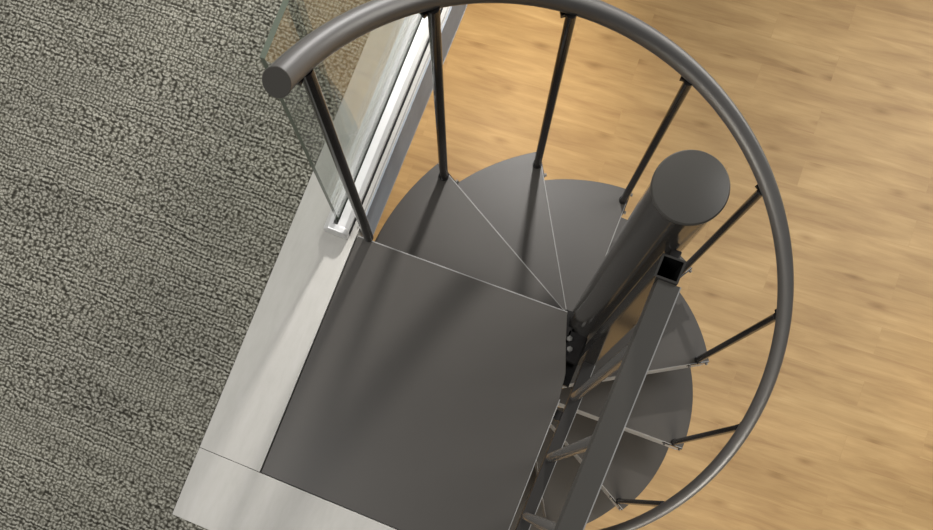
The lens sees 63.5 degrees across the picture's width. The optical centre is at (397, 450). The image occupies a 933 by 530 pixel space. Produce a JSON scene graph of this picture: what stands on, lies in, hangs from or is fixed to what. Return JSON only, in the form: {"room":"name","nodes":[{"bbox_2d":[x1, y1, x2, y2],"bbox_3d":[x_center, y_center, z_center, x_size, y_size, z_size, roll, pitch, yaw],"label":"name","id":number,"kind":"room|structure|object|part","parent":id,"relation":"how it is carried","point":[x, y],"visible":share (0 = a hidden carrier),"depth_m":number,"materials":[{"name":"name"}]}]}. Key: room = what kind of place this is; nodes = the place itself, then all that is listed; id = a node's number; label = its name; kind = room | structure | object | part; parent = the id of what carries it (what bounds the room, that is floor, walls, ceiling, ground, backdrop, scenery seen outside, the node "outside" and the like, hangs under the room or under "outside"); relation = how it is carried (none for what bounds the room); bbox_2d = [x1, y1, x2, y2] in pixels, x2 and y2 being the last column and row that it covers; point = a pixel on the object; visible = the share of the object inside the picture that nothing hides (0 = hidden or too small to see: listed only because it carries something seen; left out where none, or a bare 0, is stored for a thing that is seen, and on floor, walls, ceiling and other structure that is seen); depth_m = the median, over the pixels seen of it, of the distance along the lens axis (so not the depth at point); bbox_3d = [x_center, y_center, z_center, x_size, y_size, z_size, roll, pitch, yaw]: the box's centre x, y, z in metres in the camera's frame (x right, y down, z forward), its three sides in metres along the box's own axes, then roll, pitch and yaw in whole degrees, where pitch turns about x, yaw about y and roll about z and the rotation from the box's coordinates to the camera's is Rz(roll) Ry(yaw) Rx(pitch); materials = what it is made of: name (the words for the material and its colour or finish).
{"room":"spiral staircase landing","nodes":[
{"label":"spiral staircase landing","id":0,"kind":"room"},
{"bbox_2d":[0,0,370,529],"bbox_3d":[-0.315,-0.774,2.401,12.000,0.032,14.000,22,89,6],"label":"floor","id":1,"kind":"structure","parent":0,"point":[153,186],"depth_m":2.42,"materials":[{"name":"grey carpet"}]},
{"bbox_2d":[200,141,360,471],"bbox_3d":[-0.327,-0.456,2.386,0.217,0.030,1.051,22,89,6],"label":"trim","id":2,"kind":"structure","parent":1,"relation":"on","point":[277,345],"depth_m":2.37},
{"bbox_2d":[372,0,932,529],"bbox_3d":[0.891,-0.232,5.525,18.000,0.120,18.000,22,89,6],"label":"floor","id":3,"kind":"structure","parent":0,"point":[836,96],"depth_m":5.37,"materials":[{"name":"brown wood"}]},
{"bbox_2d":[261,0,793,529],"bbox_3d":[0.659,-0.244,3.341,1.602,4.266,1.825,22,89,6],"label":"spiral staircase","id":4,"kind":"structure","parent":3,"relation":"on","point":[428,394],"depth_m":2.33,"materials":[{"name":"metal"}]},
{"bbox_3d":[0.426,0.127,2.287,0.037,0.037,0.840,22,89,6],"label":"rail","id":5,"kind":"part","parent":4,"relation":"part of","materials":[{"name":"grey metal"}]},
{"bbox_3d":[0.349,0.081,1.407,0.045,0.045,0.841,22,89,6],"label":"guard rail","id":6,"kind":"part","parent":4,"relation":"part of","materials":[{"name":"grey metal"}]},
{"bbox_3d":[0.546,-0.310,1.871,0.046,0.977,0.046,22,89,6],"label":"guard post","id":7,"kind":"part","parent":4,"relation":"part of","materials":[{"name":"grey metal"}]},
{"bbox_3d":[0.694,-0.349,3.390,0.280,4.174,0.280,22,89,6],"label":"newel post","id":8,"kind":"part","parent":4,"relation":"part of","materials":[{"name":"grey metal"}]},
{"bbox_3d":[-0.307,-0.770,2.486,12.000,0.140,14.000,22,89,6],"label":"floor","id":9,"kind":"structure","parent":0,"visible":0},
{"bbox_2d":[172,448,397,529],"bbox_3d":[2.097,1.218,2.085,6.000,0.030,0.228,22,89,6],"label":"trim","id":10,"kind":"structure","parent":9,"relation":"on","point":[218,492],"depth_m":2.35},
{"bbox_2d":[333,16,409,165],"bbox_3d":[-0.103,-1.160,2.403,0.101,0.030,0.515,22,89,6],"label":"plate","id":11,"kind":"object","parent":9,"relation":"on","point":[378,52],"depth_m":2.39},
{"bbox_2d":[260,0,442,238],"bbox_3d":[0.340,-2.111,1.937,0.081,0.919,3.044,22,89,6],"label":"glass balustrade","id":12,"kind":"object","parent":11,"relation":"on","point":[413,44],"visible":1,"depth_m":2.33,"materials":[{"name":"glass"}]},
{"bbox_2d":[357,4,467,237],"bbox_3d":[1.206,-3.935,2.504,0.014,0.178,6.996,22,89,6],"label":"strip","id":13,"kind":"object","parent":9,"relation":"attached to","point":[455,14],"visible":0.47,"depth_m":2.44,"materials":[{"name":"grey metal"}]}
]}

